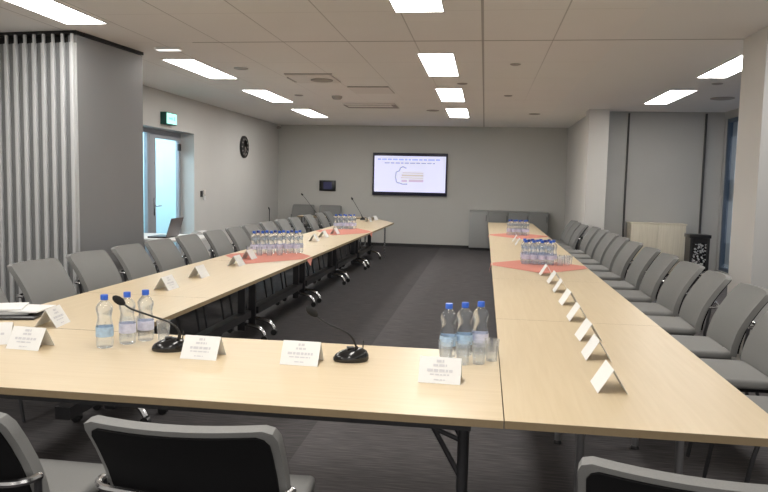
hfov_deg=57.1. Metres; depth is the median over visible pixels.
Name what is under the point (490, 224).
table
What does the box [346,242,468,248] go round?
baseboard
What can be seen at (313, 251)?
folding table
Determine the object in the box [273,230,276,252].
water bottle
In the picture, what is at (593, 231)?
chair
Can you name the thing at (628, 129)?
trim
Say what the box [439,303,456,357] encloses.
water bottle
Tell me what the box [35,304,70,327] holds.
name card
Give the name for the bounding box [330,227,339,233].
name card
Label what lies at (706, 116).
trim
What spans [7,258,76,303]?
chair
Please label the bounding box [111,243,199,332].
chair
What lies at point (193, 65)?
recessed light
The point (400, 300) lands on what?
floor
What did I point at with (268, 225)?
chair
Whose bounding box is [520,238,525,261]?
water bottle
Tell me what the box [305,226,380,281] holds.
folding table
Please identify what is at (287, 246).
water bottle
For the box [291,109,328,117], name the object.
recessed light
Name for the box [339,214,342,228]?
water bottle
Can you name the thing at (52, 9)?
recessed light
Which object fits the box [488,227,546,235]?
table
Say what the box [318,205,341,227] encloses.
chair
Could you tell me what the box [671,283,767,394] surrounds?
chair
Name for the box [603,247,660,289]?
chair
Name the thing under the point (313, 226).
chair
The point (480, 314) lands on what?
water bottle
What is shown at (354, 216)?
water bottle
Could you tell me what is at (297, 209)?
chair
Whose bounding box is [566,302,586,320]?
name card
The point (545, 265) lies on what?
name card
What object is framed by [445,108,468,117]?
recessed light
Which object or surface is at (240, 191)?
wall
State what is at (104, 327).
water bottle
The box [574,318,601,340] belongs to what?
name card
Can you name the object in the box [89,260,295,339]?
folding table
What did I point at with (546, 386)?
table
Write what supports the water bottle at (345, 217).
on the table cloth at (342, 231)
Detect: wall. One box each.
[0,30,143,302]
[143,85,278,264]
[143,132,175,244]
[278,125,567,245]
[564,116,585,249]
[604,111,724,270]
[715,108,738,274]
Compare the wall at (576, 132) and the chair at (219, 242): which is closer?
the chair at (219, 242)
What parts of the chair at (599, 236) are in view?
seat, backrest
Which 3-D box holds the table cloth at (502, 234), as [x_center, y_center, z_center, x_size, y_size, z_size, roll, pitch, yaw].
[2.181,-0.130,11.458,1.137,0.076,0.884,-4,7,-44]
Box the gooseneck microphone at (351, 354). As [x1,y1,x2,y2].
[306,306,368,362]
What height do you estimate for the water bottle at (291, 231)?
0.253 m
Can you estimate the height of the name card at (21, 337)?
0.096 m
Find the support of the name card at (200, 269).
on the folding table at (224, 280)
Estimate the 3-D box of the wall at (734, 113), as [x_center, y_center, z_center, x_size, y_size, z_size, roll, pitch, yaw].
[4.980,-0.217,4.568,0.200,2.930,16.450,2,5,8]
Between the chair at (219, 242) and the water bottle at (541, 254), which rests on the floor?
the chair at (219, 242)
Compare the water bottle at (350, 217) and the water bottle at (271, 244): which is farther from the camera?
the water bottle at (350, 217)
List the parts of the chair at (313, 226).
backrest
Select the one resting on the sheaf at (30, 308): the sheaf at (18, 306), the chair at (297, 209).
the sheaf at (18, 306)
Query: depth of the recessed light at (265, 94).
11.52 m
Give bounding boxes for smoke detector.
[332,95,341,99]
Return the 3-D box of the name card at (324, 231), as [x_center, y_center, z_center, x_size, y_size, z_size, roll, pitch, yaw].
[-0.879,-0.178,10.299,0.118,0.096,0.172,2,5,10]
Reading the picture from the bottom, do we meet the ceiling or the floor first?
the floor
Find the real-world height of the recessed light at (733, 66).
0.008 m
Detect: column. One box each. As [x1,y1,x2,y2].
[580,109,609,244]
[724,26,767,359]
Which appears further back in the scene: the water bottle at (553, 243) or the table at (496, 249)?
the table at (496, 249)
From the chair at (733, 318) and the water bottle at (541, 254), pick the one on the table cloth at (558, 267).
the water bottle at (541, 254)
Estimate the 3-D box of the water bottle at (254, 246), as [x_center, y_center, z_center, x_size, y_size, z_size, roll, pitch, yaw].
[-1.421,-0.038,7.718,0.080,0.253,0.080,-1,6,-28]
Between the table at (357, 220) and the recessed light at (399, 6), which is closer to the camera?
the recessed light at (399, 6)
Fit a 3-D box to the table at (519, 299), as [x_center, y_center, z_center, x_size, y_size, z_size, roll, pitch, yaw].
[1.279,0.746,5.194,0.954,0.740,1.877,2,5,8]
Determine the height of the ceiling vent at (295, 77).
0.040 m
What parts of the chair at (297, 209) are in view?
backrest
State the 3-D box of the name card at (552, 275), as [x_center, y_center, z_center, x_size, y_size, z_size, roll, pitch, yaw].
[1.440,0.262,5.951,0.118,0.096,0.172,2,5,6]
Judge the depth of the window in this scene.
12.54 m
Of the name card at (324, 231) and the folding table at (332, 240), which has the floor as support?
the folding table at (332, 240)
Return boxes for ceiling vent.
[284,73,340,82]
[342,103,398,108]
[347,86,394,93]
[710,97,734,100]
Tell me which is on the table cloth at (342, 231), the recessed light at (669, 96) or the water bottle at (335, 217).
the water bottle at (335, 217)
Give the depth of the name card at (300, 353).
3.13 m
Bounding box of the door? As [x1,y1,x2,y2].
[143,127,180,267]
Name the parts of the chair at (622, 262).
seat, backrest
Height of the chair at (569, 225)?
0.880 m
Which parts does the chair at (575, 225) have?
backrest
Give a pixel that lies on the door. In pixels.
(150, 135)
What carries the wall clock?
attached to the wall at (240, 191)
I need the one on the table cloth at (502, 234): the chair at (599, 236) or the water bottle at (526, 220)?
the water bottle at (526, 220)
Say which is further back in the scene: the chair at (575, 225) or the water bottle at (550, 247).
the chair at (575, 225)
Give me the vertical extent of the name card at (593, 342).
0.096 m
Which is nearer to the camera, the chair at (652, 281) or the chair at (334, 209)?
the chair at (652, 281)
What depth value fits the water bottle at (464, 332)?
3.32 m
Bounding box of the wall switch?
[200,190,205,199]
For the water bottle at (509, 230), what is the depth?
11.52 m
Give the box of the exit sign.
[160,112,176,125]
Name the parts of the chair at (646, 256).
seat, backrest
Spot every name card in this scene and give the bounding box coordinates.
[0,322,13,344]
[5,326,53,350]
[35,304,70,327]
[154,274,178,290]
[180,335,225,360]
[188,264,209,277]
[227,254,245,265]
[242,249,256,259]
[280,340,323,366]
[309,233,319,240]
[319,230,328,237]
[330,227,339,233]
[418,356,461,384]
[539,264,551,275]
[547,271,562,283]
[552,278,565,292]
[558,288,577,304]
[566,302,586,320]
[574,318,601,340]
[581,334,611,361]
[590,360,627,393]
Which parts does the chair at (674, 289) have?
seat, backrest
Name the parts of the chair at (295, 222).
backrest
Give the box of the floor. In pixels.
[0,245,767,491]
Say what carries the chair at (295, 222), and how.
on the floor
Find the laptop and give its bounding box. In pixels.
[148,217,183,237]
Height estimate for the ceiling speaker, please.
0.013 m
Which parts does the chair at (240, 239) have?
backrest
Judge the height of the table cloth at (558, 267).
0.090 m
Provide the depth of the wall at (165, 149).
14.21 m
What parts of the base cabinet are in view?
door, door, door, door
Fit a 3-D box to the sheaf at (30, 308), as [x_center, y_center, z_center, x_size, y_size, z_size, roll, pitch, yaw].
[-2.125,0.362,4.116,0.320,0.008,0.226,1,5,1]
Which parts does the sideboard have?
door, door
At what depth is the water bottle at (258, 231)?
7.80 m
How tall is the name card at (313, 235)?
0.096 m
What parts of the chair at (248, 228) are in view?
backrest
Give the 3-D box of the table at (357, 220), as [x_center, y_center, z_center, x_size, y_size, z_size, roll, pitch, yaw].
[-0.161,-0.190,15.312,0.905,0.740,1.505,2,5,8]
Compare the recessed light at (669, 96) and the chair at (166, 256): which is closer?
the chair at (166, 256)
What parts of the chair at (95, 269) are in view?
leg, backrest, leg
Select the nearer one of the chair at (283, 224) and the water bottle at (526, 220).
the water bottle at (526, 220)
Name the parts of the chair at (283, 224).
backrest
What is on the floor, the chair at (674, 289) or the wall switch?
the chair at (674, 289)
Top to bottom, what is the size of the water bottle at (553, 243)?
0.253 m
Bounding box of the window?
[718,116,738,272]
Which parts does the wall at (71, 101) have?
panel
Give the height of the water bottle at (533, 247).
0.253 m
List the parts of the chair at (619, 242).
seat, backrest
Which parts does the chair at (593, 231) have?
seat, backrest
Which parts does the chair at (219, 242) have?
backrest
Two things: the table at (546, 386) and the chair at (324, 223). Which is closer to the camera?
the table at (546, 386)
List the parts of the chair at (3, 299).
backrest, leg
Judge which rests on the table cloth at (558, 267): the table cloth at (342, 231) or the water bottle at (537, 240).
the water bottle at (537, 240)
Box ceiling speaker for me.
[234,67,247,69]
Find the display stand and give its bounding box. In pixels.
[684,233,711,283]
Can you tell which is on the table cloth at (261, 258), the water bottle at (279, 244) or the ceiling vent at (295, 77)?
the water bottle at (279, 244)
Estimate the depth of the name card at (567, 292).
4.89 m
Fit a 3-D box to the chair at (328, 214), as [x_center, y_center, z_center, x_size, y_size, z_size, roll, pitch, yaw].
[-0.982,-0.320,15.721,0.735,0.880,0.601,2,5,6]
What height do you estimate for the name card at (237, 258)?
0.096 m
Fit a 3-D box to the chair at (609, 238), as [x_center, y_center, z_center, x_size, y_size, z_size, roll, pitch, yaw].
[3.020,0.251,10.321,0.735,0.880,0.601,2,5,6]
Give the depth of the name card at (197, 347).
3.19 m
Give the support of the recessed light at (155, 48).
in the ceiling
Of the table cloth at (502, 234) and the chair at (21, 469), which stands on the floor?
the chair at (21, 469)
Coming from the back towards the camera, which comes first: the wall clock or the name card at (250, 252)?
the wall clock
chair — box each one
[0,287,25,421]
[0,412,109,491]
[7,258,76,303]
[65,250,166,333]
[84,415,314,491]
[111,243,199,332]
[144,238,224,327]
[175,234,246,314]
[203,230,266,297]
[225,226,283,293]
[242,224,286,286]
[259,221,308,275]
[275,219,320,272]
[288,217,324,267]
[289,204,314,231]
[303,214,341,260]
[315,213,350,255]
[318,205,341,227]
[324,211,333,226]
[555,220,577,242]
[556,222,580,245]
[561,224,588,249]
[564,227,600,253]
[571,229,608,258]
[577,233,618,264]
[577,456,767,491]
[583,236,629,271]
[592,241,642,280]
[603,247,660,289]
[614,253,678,302]
[630,261,703,316]
[646,270,731,335]
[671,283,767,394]
[686,309,767,456]
[702,395,767,482]
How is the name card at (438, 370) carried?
on the table at (250, 379)
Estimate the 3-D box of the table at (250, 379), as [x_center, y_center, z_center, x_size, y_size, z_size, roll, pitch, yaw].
[-0.924,0.880,3.158,2.827,0.740,1.010,2,5,8]
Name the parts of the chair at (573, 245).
seat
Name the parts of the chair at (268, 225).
backrest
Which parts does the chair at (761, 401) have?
leg, leg, seat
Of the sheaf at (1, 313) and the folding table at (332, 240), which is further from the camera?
the folding table at (332, 240)
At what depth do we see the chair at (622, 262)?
8.74 m
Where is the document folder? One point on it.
(32, 316)
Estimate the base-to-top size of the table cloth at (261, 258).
0.089 m
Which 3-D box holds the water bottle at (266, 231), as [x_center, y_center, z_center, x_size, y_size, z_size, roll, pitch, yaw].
[-1.306,-0.049,7.869,0.080,0.253,0.080,1,5,-1]
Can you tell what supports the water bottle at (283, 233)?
on the table cloth at (261, 258)
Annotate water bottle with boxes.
[95,294,113,348]
[119,291,135,344]
[137,289,153,340]
[250,231,257,253]
[256,230,259,252]
[259,231,265,253]
[265,230,268,252]
[268,231,274,253]
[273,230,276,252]
[276,231,282,253]
[281,230,285,252]
[284,231,291,252]
[290,230,293,252]
[293,231,299,252]
[298,230,302,252]
[334,214,337,228]
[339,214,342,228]
[344,214,347,228]
[349,215,352,228]
[353,214,355,228]
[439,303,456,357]
[456,302,472,355]
[472,301,488,354]
[507,220,511,234]
[512,220,516,234]
[517,220,521,234]
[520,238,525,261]
[521,240,529,263]
[522,220,526,235]
[526,220,528,234]
[529,240,537,264]
[536,239,539,263]
[538,240,545,264]
[544,240,547,263]
[546,241,553,264]
[552,240,556,263]
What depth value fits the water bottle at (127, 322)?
3.41 m
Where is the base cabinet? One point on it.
(479, 219)
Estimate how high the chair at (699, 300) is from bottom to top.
0.880 m
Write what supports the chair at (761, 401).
on the floor
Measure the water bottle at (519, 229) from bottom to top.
0.253 m
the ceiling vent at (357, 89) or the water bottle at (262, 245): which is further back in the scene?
the ceiling vent at (357, 89)
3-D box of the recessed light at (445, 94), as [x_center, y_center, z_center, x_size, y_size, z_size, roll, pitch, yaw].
[1.044,-2.343,10.988,0.394,0.008,1.594,2,5,8]
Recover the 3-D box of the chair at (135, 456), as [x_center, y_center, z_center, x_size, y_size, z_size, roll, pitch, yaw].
[-0.538,0.893,2.267,0.601,0.880,0.735,2,5,6]
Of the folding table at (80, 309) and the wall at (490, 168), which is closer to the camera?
the folding table at (80, 309)
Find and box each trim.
[622,113,629,236]
[698,114,707,233]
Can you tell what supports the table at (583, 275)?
on the floor
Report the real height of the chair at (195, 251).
0.880 m
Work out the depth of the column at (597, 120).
12.58 m
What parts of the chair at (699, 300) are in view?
seat, backrest, leg, frame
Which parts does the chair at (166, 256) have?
backrest, leg, leg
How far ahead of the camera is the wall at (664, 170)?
12.79 m
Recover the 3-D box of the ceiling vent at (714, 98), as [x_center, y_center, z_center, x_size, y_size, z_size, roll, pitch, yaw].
[5.098,-2.217,10.639,0.340,0.021,0.335,2,5,8]
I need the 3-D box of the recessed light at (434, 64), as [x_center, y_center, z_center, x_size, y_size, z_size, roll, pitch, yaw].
[0.655,-2.108,8.256,0.394,0.008,1.554,2,5,8]
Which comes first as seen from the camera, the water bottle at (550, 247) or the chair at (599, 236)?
the water bottle at (550, 247)
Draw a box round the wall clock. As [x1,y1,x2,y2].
[240,136,248,157]
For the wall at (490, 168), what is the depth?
17.16 m
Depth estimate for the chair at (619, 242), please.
9.56 m
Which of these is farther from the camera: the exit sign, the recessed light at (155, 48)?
the exit sign
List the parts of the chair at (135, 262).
backrest, leg, leg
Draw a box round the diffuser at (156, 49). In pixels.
[156,49,180,50]
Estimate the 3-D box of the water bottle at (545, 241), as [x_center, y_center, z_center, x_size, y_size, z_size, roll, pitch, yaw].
[1.680,0.062,7.357,0.080,0.253,0.080,4,6,31]
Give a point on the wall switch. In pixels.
(203, 192)
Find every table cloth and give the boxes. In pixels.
[225,253,311,265]
[317,228,372,236]
[488,233,547,238]
[489,260,586,273]
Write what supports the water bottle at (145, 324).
on the table at (250, 379)
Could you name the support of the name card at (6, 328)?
on the table at (250, 379)
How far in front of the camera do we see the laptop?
9.63 m
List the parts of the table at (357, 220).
leg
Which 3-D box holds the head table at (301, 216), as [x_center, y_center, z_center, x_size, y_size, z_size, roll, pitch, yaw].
[-1.231,-0.325,16.561,1.561,0.740,0.420,2,5,8]
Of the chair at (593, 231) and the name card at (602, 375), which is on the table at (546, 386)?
the name card at (602, 375)
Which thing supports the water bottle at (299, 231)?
on the folding table at (313, 251)
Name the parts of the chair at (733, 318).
seat, backrest, leg, frame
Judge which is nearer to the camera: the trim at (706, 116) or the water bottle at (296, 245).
the water bottle at (296, 245)
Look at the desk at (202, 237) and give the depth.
9.77 m
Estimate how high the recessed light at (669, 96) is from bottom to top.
0.008 m
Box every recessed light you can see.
[4,0,107,23]
[154,47,182,50]
[161,59,237,78]
[242,90,292,101]
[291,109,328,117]
[389,0,444,12]
[417,53,458,75]
[435,88,464,101]
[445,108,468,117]
[643,90,697,103]
[696,54,742,77]
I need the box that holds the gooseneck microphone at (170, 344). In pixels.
[112,295,183,352]
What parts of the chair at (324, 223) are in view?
backrest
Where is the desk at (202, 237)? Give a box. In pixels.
[144,233,212,264]
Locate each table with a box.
[0,292,211,422]
[0,328,503,491]
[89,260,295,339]
[208,245,336,334]
[283,234,362,302]
[297,215,365,248]
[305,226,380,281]
[342,222,393,267]
[356,218,392,257]
[488,222,537,228]
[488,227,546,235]
[489,234,559,245]
[490,243,576,259]
[491,257,604,282]
[493,278,658,325]
[496,319,767,491]
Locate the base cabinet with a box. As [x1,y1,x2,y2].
[469,210,548,250]
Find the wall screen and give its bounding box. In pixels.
[372,152,447,196]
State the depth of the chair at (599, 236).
11.10 m
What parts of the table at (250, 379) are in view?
leg, leg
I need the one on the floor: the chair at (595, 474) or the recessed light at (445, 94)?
the chair at (595, 474)
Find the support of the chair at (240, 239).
on the floor
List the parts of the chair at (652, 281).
seat, backrest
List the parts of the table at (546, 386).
leg, leg, leg, leg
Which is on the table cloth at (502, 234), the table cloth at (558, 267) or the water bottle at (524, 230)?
the water bottle at (524, 230)
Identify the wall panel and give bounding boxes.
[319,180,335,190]
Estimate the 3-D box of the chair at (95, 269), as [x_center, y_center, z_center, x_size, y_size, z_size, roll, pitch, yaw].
[-2.340,0.502,6.199,0.735,0.880,0.601,2,5,9]
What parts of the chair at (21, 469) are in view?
frame, backrest, leg, seat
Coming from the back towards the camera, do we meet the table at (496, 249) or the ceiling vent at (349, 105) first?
the ceiling vent at (349, 105)
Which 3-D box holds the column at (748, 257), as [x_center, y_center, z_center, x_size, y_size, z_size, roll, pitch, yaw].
[3.492,-0.402,6.275,0.550,2.930,0.570,2,5,8]
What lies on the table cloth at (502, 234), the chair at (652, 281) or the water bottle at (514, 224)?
the water bottle at (514, 224)
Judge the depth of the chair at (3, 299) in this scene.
4.42 m
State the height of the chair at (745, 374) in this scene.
0.880 m
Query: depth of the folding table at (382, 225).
13.60 m
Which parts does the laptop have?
lid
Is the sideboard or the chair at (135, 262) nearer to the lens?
the chair at (135, 262)
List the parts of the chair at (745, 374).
leg, seat, backrest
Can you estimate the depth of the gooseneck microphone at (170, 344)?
3.28 m
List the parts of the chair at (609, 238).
seat, backrest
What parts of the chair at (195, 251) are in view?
backrest, leg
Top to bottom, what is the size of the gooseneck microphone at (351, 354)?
0.248 m
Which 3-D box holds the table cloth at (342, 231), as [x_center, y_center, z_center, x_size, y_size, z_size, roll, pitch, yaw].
[-0.644,-0.196,11.582,0.926,0.089,1.659,5,6,37]
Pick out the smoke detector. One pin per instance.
(335, 97)
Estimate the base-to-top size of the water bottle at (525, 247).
0.253 m
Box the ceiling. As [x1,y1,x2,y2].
[0,0,767,127]
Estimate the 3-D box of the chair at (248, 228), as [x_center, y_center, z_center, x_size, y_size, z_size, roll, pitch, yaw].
[-1.724,0.129,10.518,0.735,0.880,0.601,2,5,8]
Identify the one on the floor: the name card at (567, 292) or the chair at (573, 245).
the chair at (573, 245)
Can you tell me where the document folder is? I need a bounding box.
[0,310,44,319]
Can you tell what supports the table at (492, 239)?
on the floor
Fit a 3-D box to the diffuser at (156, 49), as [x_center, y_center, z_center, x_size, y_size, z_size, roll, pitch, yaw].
[-2.286,-2.078,7.497,0.250,0.004,0.080,2,5,8]
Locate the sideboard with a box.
[626,222,686,275]
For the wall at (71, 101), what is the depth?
6.94 m
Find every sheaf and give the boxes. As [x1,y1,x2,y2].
[0,302,28,310]
[0,304,55,312]
[0,312,29,314]
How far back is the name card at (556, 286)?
5.45 m
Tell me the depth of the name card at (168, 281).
5.15 m
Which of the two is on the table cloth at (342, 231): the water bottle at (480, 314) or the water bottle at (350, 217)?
the water bottle at (350, 217)

